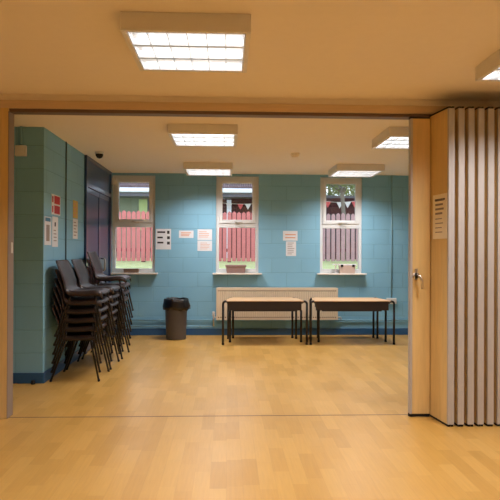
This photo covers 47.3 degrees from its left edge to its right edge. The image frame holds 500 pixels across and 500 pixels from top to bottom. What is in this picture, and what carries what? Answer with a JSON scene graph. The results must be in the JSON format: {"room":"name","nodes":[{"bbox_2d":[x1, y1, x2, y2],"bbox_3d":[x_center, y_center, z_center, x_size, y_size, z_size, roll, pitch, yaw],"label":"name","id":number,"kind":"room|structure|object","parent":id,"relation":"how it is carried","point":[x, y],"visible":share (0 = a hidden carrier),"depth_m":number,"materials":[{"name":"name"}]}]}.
{"room":"community hall","nodes":[
{"label":"community hall","id":0,"kind":"room"},
{"bbox_2d":[13,127,21,372],"bbox_3d":[-2.679,0.044,5.418,1.076,2.400,0.200,0,0,-2],"label":"wall","id":1,"kind":"structure","parent":0,"point":[17,278],"depth_m":5.34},
{"bbox_2d":[15,126,26,155],"bbox_3d":[-2.138,-1.015,5.324,0.104,0.278,0.039,0,0,-2],"label":"junction box","id":2,"kind":"object","parent":1,"relation":"attached to","point":[20,150],"visible":1,"depth_m":5.31,"materials":[{"name":"white plastic"}]},
{"bbox_2d":[13,373,41,383],"bbox_3d":[-2.579,1.195,5.309,1.276,0.098,0.016,0,0,-2],"label":"baseboard","id":3,"kind":"structure","parent":1,"relation":"attached to","point":[18,378],"depth_m":5.32,"materials":[{"name":"blue paint"}]},
{"bbox_2d":[21,127,83,372],"bbox_3d":[-2.099,0.052,6.881,0.200,2.400,3.078,0,0,-2],"label":"wall","id":4,"kind":"structure","parent":0,"point":[44,165],"depth_m":5.35,"materials":[{"name":"teal paint"}]},
{"bbox_2d":[44,216,50,244],"bbox_3d":[-1.940,-0.183,5.473,0.002,0.270,0.200,0,0,-2],"label":"notice","id":5,"kind":"object","parent":4,"relation":"attached to","point":[47,220],"visible":1,"depth_m":5.46,"materials":[{"name":"white paper"}]},
{"bbox_2d":[52,216,57,246],"bbox_3d":[-1.949,-0.182,5.703,0.002,0.300,0.190,0,0,-2],"label":"notice","id":6,"kind":"object","parent":4,"relation":"attached to","point":[54,219],"visible":1,"depth_m":5.68,"materials":[{"name":"white paper"}]},
{"bbox_2d":[51,194,59,215],"bbox_3d":[-1.949,-0.452,5.729,0.002,0.200,0.290,0,0,-2],"label":"poster","id":7,"kind":"object","parent":4,"relation":"attached to","point":[55,200],"visible":1,"depth_m":5.71,"materials":[{"name":"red paper"}]},
{"bbox_2d":[42,349,83,382],"bbox_3d":[-1.964,1.201,6.090,0.016,0.098,1.526,0,0,-2],"label":"baseboard","id":8,"kind":"structure","parent":4,"relation":"attached to","point":[46,375],"depth_m":5.79,"materials":[{"name":"blue paint"}]},
{"bbox_2d":[65,142,66,357],"bbox_3d":[-1.956,0.001,6.057,0.018,2.302,0.014,0,0,-2],"label":"trim","id":9,"kind":"structure","parent":4,"relation":"attached to","point":[66,142],"depth_m":6.06,"materials":[{"name":"teal paint"}]},
{"bbox_2d":[73,219,77,238],"bbox_3d":[-1.979,-0.239,6.463,0.002,0.225,0.200,0,0,-2],"label":"poster","id":10,"kind":"object","parent":4,"relation":"attached to","point":[75,221],"visible":1,"depth_m":6.46,"materials":[{"name":"paper"}]},
{"bbox_2d":[73,200,77,218],"bbox_3d":[-1.978,-0.459,6.463,0.002,0.200,0.200,0,0,-2],"label":"poster","id":11,"kind":"object","parent":4,"relation":"attached to","point":[75,203],"visible":1,"depth_m":6.46,"materials":[{"name":"paper"}]},
{"bbox_2d":[84,155,111,353],"bbox_3d":[-1.986,0.057,7.602,0.081,2.398,1.490,0,0,-2],"label":"door","id":12,"kind":"structure","parent":4,"relation":"in","point":[97,179],"depth_m":7.55,"materials":[{"name":"black glass"}]},
{"bbox_2d":[0,335,499,499],"bbox_3d":[-0.039,1.297,3.370,7.200,0.100,10.748,0,0,-2],"label":"floor","id":13,"kind":"structure","parent":0,"point":[346,451],"depth_m":3.95,"materials":[{"name":"brown wood"}]},
{"bbox_2d":[49,304,109,381],"bbox_3d":[-1.678,0.888,5.635,0.497,0.729,0.469,0,0,-2],"label":"chair","id":14,"kind":"object","parent":13,"relation":"on","point":[71,336],"visible":0.66,"depth_m":5.43,"materials":[{"name":"black plastic"}]},
{"bbox_2d":[50,295,110,372],"bbox_3d":[-1.670,0.803,5.635,0.497,0.729,0.469,0,0,-2],"label":"chair","id":15,"kind":"object","parent":14,"relation":"on","point":[72,327],"visible":0.7,"depth_m":5.43,"materials":[{"name":"black plastic"}]},
{"bbox_2d":[51,286,111,363],"bbox_3d":[-1.662,0.718,5.636,0.497,0.729,0.469,0,0,-2],"label":"chair","id":16,"kind":"object","parent":15,"relation":"on","point":[73,318],"visible":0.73,"depth_m":5.43,"materials":[{"name":"black plastic"}]},
{"bbox_2d":[52,278,111,354],"bbox_3d":[-1.653,0.633,5.637,0.497,0.729,0.469,0,0,-2],"label":"chair","id":17,"kind":"object","parent":16,"relation":"on","point":[74,309],"visible":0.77,"depth_m":5.43,"materials":[{"name":"black plastic"}]},
{"bbox_2d":[53,269,112,345],"bbox_3d":[-1.645,0.548,5.637,0.497,0.729,0.469,0,0,-2],"label":"chair","id":18,"kind":"object","parent":17,"relation":"on","point":[75,300],"visible":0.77,"depth_m":5.44,"materials":[{"name":"black plastic"}]},
{"bbox_2d":[54,260,113,336],"bbox_3d":[-1.637,0.463,5.638,0.497,0.729,0.469,0,0,-2],"label":"chair","id":19,"kind":"object","parent":18,"relation":"on","point":[66,271],"visible":0.98,"depth_m":5.53,"materials":[{"name":"black plastic"}]},
{"bbox_2d":[66,323,119,369],"bbox_3d":[-1.700,0.890,6.179,0.497,0.729,0.469,0,0,-2],"label":"chair","id":20,"kind":"object","parent":13,"relation":"on","point":[76,343],"visible":0.2,"depth_m":6.36,"materials":[{"name":"black metal"}]},
{"bbox_2d":[71,316,120,361],"bbox_3d":[-1.692,0.805,6.180,0.497,0.729,0.469,0,0,-2],"label":"chair","id":21,"kind":"object","parent":20,"relation":"on","point":[114,317],"visible":0.16,"depth_m":6.38,"materials":[{"name":"black metal"}]},
{"bbox_2d":[79,308,120,353],"bbox_3d":[-1.683,0.720,6.181,0.497,0.729,0.469,0,0,-2],"label":"chair","id":22,"kind":"object","parent":21,"relation":"on","point":[114,310],"visible":0.16,"depth_m":6.35,"materials":[{"name":"black plastic"}]},
{"bbox_2d":[91,300,121,344],"bbox_3d":[-1.675,0.635,6.181,0.497,0.729,0.469,0,0,-2],"label":"chair","id":23,"kind":"object","parent":22,"relation":"on","point":[115,302],"visible":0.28,"depth_m":6.31,"materials":[{"name":"black plastic"}]},
{"bbox_2d":[72,267,122,336],"bbox_3d":[-1.667,0.550,6.182,0.497,0.729,0.469,0,0,-2],"label":"chair","id":24,"kind":"object","parent":23,"relation":"on","point":[112,296],"visible":0.34,"depth_m":6.12,"materials":[{"name":"black plastic"}]},
{"bbox_2d":[71,259,123,328],"bbox_3d":[-1.658,0.465,6.182,0.497,0.729,0.469,0,0,-2],"label":"chair","id":25,"kind":"object","parent":24,"relation":"on","point":[78,264],"visible":0.66,"depth_m":6.20,"materials":[{"name":"black plastic"}]},
{"bbox_2d":[81,319,129,358],"bbox_3d":[-1.711,0.892,6.764,0.497,0.729,0.469,0,0,-2],"label":"chair","id":26,"kind":"object","parent":13,"relation":"on","point":[117,319],"visible":0.1,"depth_m":6.55,"materials":[{"name":"black metal"}]},
{"bbox_2d":[82,310,129,351],"bbox_3d":[-1.703,0.807,6.765,0.497,0.729,0.469,0,0,-2],"label":"chair","id":27,"kind":"object","parent":26,"relation":"on","point":[124,310],"visible":0.09,"depth_m":6.56,"materials":[{"name":"black metal"}]},
{"bbox_2d":[114,303,130,343],"bbox_3d":[-1.694,0.723,6.766,0.497,0.729,0.469,0,0,-2],"label":"chair","id":28,"kind":"object","parent":27,"relation":"on","point":[125,303],"visible":0.2,"depth_m":6.78,"materials":[{"name":"black metal"}]},
{"bbox_2d":[89,278,131,336],"bbox_3d":[-1.686,0.638,6.766,0.497,0.729,0.469,0,0,-2],"label":"chair","id":29,"kind":"object","parent":28,"relation":"on","point":[126,298],"visible":0.17,"depth_m":6.75,"materials":[{"name":"black plastic"}]},
{"bbox_2d":[86,266,131,329],"bbox_3d":[-1.678,0.553,6.767,0.497,0.729,0.469,0,0,-2],"label":"chair","id":30,"kind":"object","parent":29,"relation":"on","point":[126,291],"visible":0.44,"depth_m":6.58,"materials":[{"name":"black plastic"}]},
{"bbox_2d":[86,259,132,321],"bbox_3d":[-1.669,0.468,6.768,0.497,0.729,0.469,0,0,-2],"label":"chair","id":31,"kind":"object","parent":30,"relation":"on","point":[124,285],"visible":0.52,"depth_m":6.59,"materials":[{"name":"black plastic"}]},
{"bbox_2d":[87,251,133,314],"bbox_3d":[-1.661,0.383,6.768,0.497,0.729,0.469,0,0,-2],"label":"chair","id":32,"kind":"object","parent":31,"relation":"on","point":[94,259],"visible":0.95,"depth_m":6.69,"materials":[{"name":"black plastic"}]},
{"bbox_2d":[163,297,190,339],"bbox_3d":[-1.041,0.970,8.090,0.394,0.582,0.362,0,0,-2],"label":"waste bin","id":33,"kind":"object","parent":13,"relation":"on","point":[175,308],"visible":1,"depth_m":7.96,"materials":[{"name":"grey plastic"}]},
{"bbox_2d":[9,414,407,417],"bbox_3d":[0.292,1.251,4.313,4.164,0.002,0.010,0,0,-2],"label":"trim","id":34,"kind":"structure","parent":13,"relation":"on","point":[375,414],"depth_m":4.28,"materials":[{"name":"brown metal"}]},
{"bbox_2d":[222,297,307,344],"bbox_3d":[0.190,0.968,7.876,1.155,0.594,0.568,0,0,-2],"label":"table","id":35,"kind":"object","parent":13,"relation":"on","point":[233,303],"visible":0.98,"depth_m":7.63,"materials":[{"name":"brown wood"}]},
{"bbox_2d":[229,310,301,341],"bbox_3d":[0.207,1.032,8.022,1.013,0.469,0.418,0,0,-2],"label":"table","id":36,"kind":"object","parent":13,"relation":"on","point":[229,310],"visible":0.54,"depth_m":7.84,"materials":[{"name":"dark painted steel"},{"name":"black rubber"}]},
{"bbox_2d":[309,297,394,344],"bbox_3d":[1.366,0.973,7.923,1.161,0.594,0.568,0,0,-2],"label":"table","id":37,"kind":"object","parent":13,"relation":"on","point":[321,303],"visible":1,"depth_m":7.67,"materials":[{"name":"brown wood"}]},
{"bbox_2d":[317,310,386,341],"bbox_3d":[1.406,1.036,8.069,0.968,0.469,0.418,0,0,-2],"label":"table","id":38,"kind":"object","parent":13,"relation":"on","point":[318,311],"visible":0.55,"depth_m":7.89,"materials":[{"name":"dark painted steel"},{"name":"black rubber"}]},
{"bbox_2d":[408,106,499,426],"bbox_3d":[1.689,0.117,4.205,0.966,2.276,0.302,0,0,-2],"label":"wall","id":39,"kind":"structure","parent":13,"relation":"on","point":[454,281],"depth_m":4.08,"materials":[{"name":"brown wood"}]},
{"bbox_2d":[0,94,499,106],"bbox_3d":[-0.168,-1.126,4.351,6.600,0.047,0.120,0,0,-2],"label":"trim","id":40,"kind":"structure","parent":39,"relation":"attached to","point":[47,97],"depth_m":4.30,"materials":[{"name":"paint"}]},
{"bbox_2d":[433,193,446,238],"bbox_3d":[1.385,-0.244,4.160,0.002,0.325,0.205,0,0,-10],"label":"notice","id":41,"kind":"object","parent":39,"relation":"attached to","point":[439,201],"visible":1,"depth_m":4.15,"materials":[{"name":"beige paper"}]},
{"bbox_2d":[0,0,499,175],"bbox_3d":[-0.029,-1.203,3.380,7.200,0.100,10.748,0,0,-2],"label":"ceiling","id":42,"kind":"structure","parent":0,"point":[320,49],"depth_m":3.68,"materials":[{"name":"paint"}]},
{"bbox_2d":[95,151,103,158],"bbox_3d":[-1.761,-1.108,6.670,0.100,0.078,0.100,0,0,-2],"label":"dome camera","id":43,"kind":"object","parent":42,"relation":"attached to","point":[99,154],"visible":1,"depth_m":6.64,"materials":[{"name":"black plastic"}]},
{"bbox_2d":[120,12,250,72],"bbox_3d":[-0.326,-1.110,3.096,0.637,0.090,0.637,0,0,-2],"label":"ceiling light","id":44,"kind":"object","parent":42,"relation":"attached to","point":[156,41],"visible":1,"depth_m":2.99,"materials":[{"name":"white plastic"}]},
{"bbox_2d":[168,124,237,146],"bbox_3d":[-0.444,-1.101,5.508,0.637,0.090,0.637,0,0,-2],"label":"ceiling light","id":45,"kind":"object","parent":42,"relation":"attached to","point":[193,135],"visible":1,"depth_m":5.39,"materials":[{"name":"white plastic"}]},
{"bbox_2d":[183,162,232,175],"bbox_3d":[-0.558,-1.093,7.731,0.637,0.090,0.637,0,0,-2],"label":"ceiling light","id":46,"kind":"object","parent":42,"relation":"attached to","point":[190,168],"visible":1,"depth_m":7.42,"materials":[{"name":"white plastic"}]},
{"bbox_2d":[291,153,299,157],"bbox_3d":[0.531,-1.114,6.721,0.108,0.048,0.108,0,0,-2],"label":"smoke detector","id":47,"kind":"object","parent":42,"relation":"attached to","point":[293,155],"visible":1,"depth_m":6.68,"materials":[{"name":"paint"}]},
{"bbox_2d":[328,164,384,176],"bbox_3d":[1.444,-1.085,7.810,0.637,0.090,0.637,0,0,-2],"label":"ceiling light","id":48,"kind":"object","parent":42,"relation":"attached to","point":[339,170],"visible":1,"depth_m":7.50,"materials":[{"name":"white plastic"}]},
{"bbox_2d":[372,127,408,148],"bbox_3d":[1.591,-1.093,5.604,0.637,0.090,0.637,0,0,-2],"label":"ceiling light","id":49,"kind":"object","parent":42,"relation":"attached to","point":[392,137],"visible":0.45,"depth_m":5.50,"materials":[{"name":"white plastic"}]},
{"bbox_2d":[475,49,499,81],"bbox_3d":[1.742,-1.101,3.268,0.637,0.090,0.637,0,0,-2],"label":"ceiling light","id":50,"kind":"object","parent":42,"relation":"attached to","point":[489,69],"visible":1,"depth_m":3.46,"materials":[{"name":"white plastic"}]},
{"bbox_2d":[111,173,408,328],"bbox_3d":[-0.117,0.067,8.625,6.850,2.400,0.250,0,0,-2],"label":"wall","id":51,"kind":"structure","parent":0,"point":[287,202],"depth_m":8.52,"materials":[{"name":"blue paint"}]},
{"bbox_2d":[111,175,157,273],"bbox_3d":[-1.724,-0.375,8.433,0.730,1.464,0.200,0,0,-2],"label":"window","id":52,"kind":"structure","parent":51,"relation":"in","point":[116,222],"depth_m":8.47,"materials":[{"name":"white plastic"}]},
{"bbox_2d":[123,269,138,272],"bbox_3d":[-1.745,0.305,8.394,0.219,0.060,0.100,0,0,-2],"label":"tray","id":53,"kind":"object","parent":52,"relation":"on","point":[125,270],"visible":1,"depth_m":8.35,"materials":[{"name":"plastic"}]},
{"bbox_2d":[156,229,170,248],"bbox_3d":[-1.283,-0.161,8.453,0.224,0.305,0.002,0,0,-2],"label":"notice","id":54,"kind":"object","parent":51,"relation":"attached to","point":[163,236],"visible":1,"depth_m":8.45,"materials":[{"name":"white paper"}]},
{"bbox_2d":[179,230,193,237],"bbox_3d":[-0.947,-0.234,8.466,0.215,0.110,0.002,0,0,-2],"label":"notice","id":55,"kind":"object","parent":51,"relation":"attached to","point":[182,234],"visible":1,"depth_m":8.46,"materials":[{"name":"white paper"}]},
{"bbox_2d":[197,241,211,250],"bbox_3d":[-0.673,-0.062,8.477,0.216,0.152,0.002,0,0,-2],"label":"notice","id":56,"kind":"object","parent":51,"relation":"attached to","point":[201,245],"visible":1,"depth_m":8.47,"materials":[{"name":"white paper"}]},
{"bbox_2d":[197,229,211,239],"bbox_3d":[-0.672,-0.228,8.477,0.216,0.160,0.002,0,0,-2],"label":"notice","id":57,"kind":"object","parent":51,"relation":"attached to","point":[202,234],"visible":1,"depth_m":8.48,"materials":[{"name":"white paper"}]},
{"bbox_2d":[212,176,261,274],"bbox_3d":[-0.188,-0.369,8.494,0.730,1.464,0.200,0,0,-2],"label":"window","id":58,"kind":"structure","parent":51,"relation":"in","point":[254,223],"depth_m":8.53,"materials":[{"name":"white plastic"}]},
{"bbox_2d":[225,265,245,272],"bbox_3d":[-0.210,0.280,8.447,0.312,0.121,0.127,0,0,-2],"label":"trough","id":59,"kind":"object","parent":58,"relation":"on","point":[230,268],"visible":1,"depth_m":8.39,"materials":[{"name":"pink plastic"}]},
{"bbox_2d":[115,328,407,334],"bbox_3d":[0.521,1.220,8.513,5.173,0.098,0.016,0,0,-2],"label":"baseboard","id":60,"kind":"structure","parent":51,"relation":"attached to","point":[215,331],"depth_m":8.50,"materials":[{"name":"blue paint"}]},
{"bbox_2d":[126,319,407,326],"bbox_3d":[0.572,1.089,8.505,5.074,0.120,0.036,0,0,-2],"label":"pipes","id":61,"kind":"object","parent":51,"relation":"attached to","point":[129,319],"visible":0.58,"depth_m":8.46,"materials":[{"name":"blue metal"}]},
{"bbox_2d":[212,287,341,325],"bbox_3d":[0.406,0.843,8.471,1.929,0.571,0.094,0,0,-2],"label":"radiator","id":62,"kind":"object","parent":51,"relation":"attached to","point":[222,293],"visible":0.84,"depth_m":8.43,"materials":[{"name":"beige metal"}]},
{"bbox_2d":[218,287,303,287],"bbox_3d":[0.404,0.560,8.459,1.762,0.006,0.060,0,0,-2],"label":"grille","id":63,"kind":"object","parent":62,"relation":"attached to","point":[218,287],"depth_m":8.46,"materials":[{"name":"beige metal"}]},
{"bbox_2d":[283,231,297,240],"bbox_3d":[0.603,-0.213,8.528,0.218,0.145,0.002,0,0,-2],"label":"notice","id":64,"kind":"object","parent":51,"relation":"attached to","point":[287,235],"visible":1,"depth_m":8.53,"materials":[{"name":"white paper"}]},
{"bbox_2d":[286,241,295,255],"bbox_3d":[0.613,-0.019,8.527,0.151,0.218,0.002,0,0,-2],"label":"notice","id":65,"kind":"object","parent":51,"relation":"attached to","point":[290,245],"visible":1,"depth_m":8.53,"materials":[{"name":"white paper"}]},
{"bbox_2d":[317,177,366,274],"bbox_3d":[1.369,-0.362,8.555,0.730,1.464,0.200,0,0,-2],"label":"window","id":66,"kind":"structure","parent":51,"relation":"in","point":[357,224],"depth_m":8.59,"materials":[{"name":"white plastic"}]},
{"bbox_2d":[338,264,355,272],"bbox_3d":[1.448,0.279,8.512,0.260,0.137,0.126,0,0,-2],"label":"storage box","id":67,"kind":"object","parent":66,"relation":"on","point":[343,268],"visible":0.92,"depth_m":8.46,"materials":[{"name":"brown plastic"}]},
{"bbox_2d":[391,175,391,297],"bbox_3d":[2.131,-0.199,8.578,0.018,1.850,0.018,0,0,-2],"label":"trim","id":68,"kind":"structure","parent":51,"relation":"attached to","point":[391,175],"depth_m":8.57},
{"bbox_2d":[386,298,396,303],"bbox_3d":[2.124,0.767,8.564,0.150,0.088,0.045,0,0,-2],"label":"wall socket","id":69,"kind":"object","parent":51,"relation":"attached to","point":[393,299],"visible":0.71,"depth_m":8.55,"materials":[{"name":"white plastic"}]},
{"label":"outside","id":70,"kind":"structure","parent":0,"visible":0},
{"bbox_2d":[115,258,357,272],"bbox_3d":[-0.650,0.295,16.361,18.000,0.400,15.250,0,0,-2],"label":"lawn","id":71,"kind":"structure","parent":70,"point":[250,264],"depth_m":11.56,"materials":[{"name":"green plant"}]},
{"bbox_2d":[116,182,251,257],"bbox_3d":[-3.180,-1.242,15.981,8.900,2.950,3.020,0,0,-2],"label":"bungalow","id":72,"kind":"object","parent":71,"relation":"on","point":[134,197],"visible":0.02,"depth_m":15.08,"materials":[{"name":"painted render"},{"name":"dark roof tile"},{"name":"glass"}]},
{"bbox_2d":[226,203,250,209],"bbox_3d":[-0.210,-1.163,15.137,1.197,0.200,0.070,0,0,-2],"label":"bunting","id":73,"kind":"object","parent":72,"relation":"hanging from","point":[227,204],"visible":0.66,"depth_m":15.11,"materials":[{"name":"white fabric"}]},
{"bbox_2d":[116,210,254,261],"bbox_3d":[-1.600,-0.237,11.988,4.950,1.182,0.099,0,0,-2],"label":"picket fence","id":74,"kind":"object","parent":71,"relation":"on","point":[133,253],"visible":0.28,"depth_m":11.98,"materials":[{"name":"pink wood"}]},
{"bbox_2d":[323,213,357,260],"bbox_3d":[2.502,-0.214,12.150,3.240,1.151,0.099,0,0,-2],"label":"picket fence","id":75,"kind":"object","parent":71,"relation":"on","point":[327,249],"visible":0.23,"depth_m":12.08,"materials":[{"name":"pink wood"}]},
{"bbox_2d":[325,195,355,258],"bbox_3d":[2.708,-0.552,15.051,2.700,1.610,1.540,0,0,-2],"label":"garden shed","id":76,"kind":"object","parent":71,"relation":"on","point":[333,208],"visible":0.09,"depth_m":14.30,"materials":[{"name":"wood"}]},
{"bbox_2d":[326,201,354,207],"bbox_3d":[2.191,-1.166,14.272,1.346,0.259,0.070,0,0,-2],"label":"bunting","id":77,"kind":"object","parent":76,"relation":"attached to","point":[327,202],"visible":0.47,"depth_m":14.25,"materials":[{"name":"white fabric"}]},
{"bbox_2d":[326,184,354,259],"bbox_3d":[2.172,-1.402,13.419,2.052,3.296,2.111,0,0,-2],"label":"tree","id":78,"kind":"object","parent":71,"relation":"on","point":[341,188],"visible":0.02,"depth_m":13.37,"materials":[{"name":"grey plant"}]},
{"bbox_2d":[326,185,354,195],"bbox_3d":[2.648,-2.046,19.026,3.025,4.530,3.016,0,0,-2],"label":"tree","id":79,"kind":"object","parent":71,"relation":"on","point":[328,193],"visible":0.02,"depth_m":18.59,"materials":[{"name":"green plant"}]},
{"bbox_3d":[-2.750,0.063,4.224,1.440,2.353,0.120,0,0,-2],"label":"wall","id":80,"kind":"structure","parent":0,"visible":0},
{"bbox_2d":[0,108,13,418],"bbox_3d":[-1.905,0.096,4.257,0.251,2.293,0.121,0,0,-2],"label":"trim","id":81,"kind":"structure","parent":80,"relation":"attached to","point":[6,117],"depth_m":4.20,"materials":[{"name":"brown wood"}]},
{"bbox_2d":[9,108,431,119],"bbox_3d":[0.297,-1.028,4.351,4.170,0.025,0.085,0,0,-2],"label":"trim","id":82,"kind":"structure","parent":80,"relation":"attached to","point":[12,110],"depth_m":4.31,"materials":[{"name":"brown metal"}]},
{"bbox_2d":[0,100,496,113],"bbox_3d":[0.177,-1.071,4.348,4.410,0.060,0.112,0,0,-2],"label":"trim","id":83,"kind":"structure","parent":80,"relation":"attached to","point":[17,104],"depth_m":4.28,"materials":[{"name":"brown wood"}]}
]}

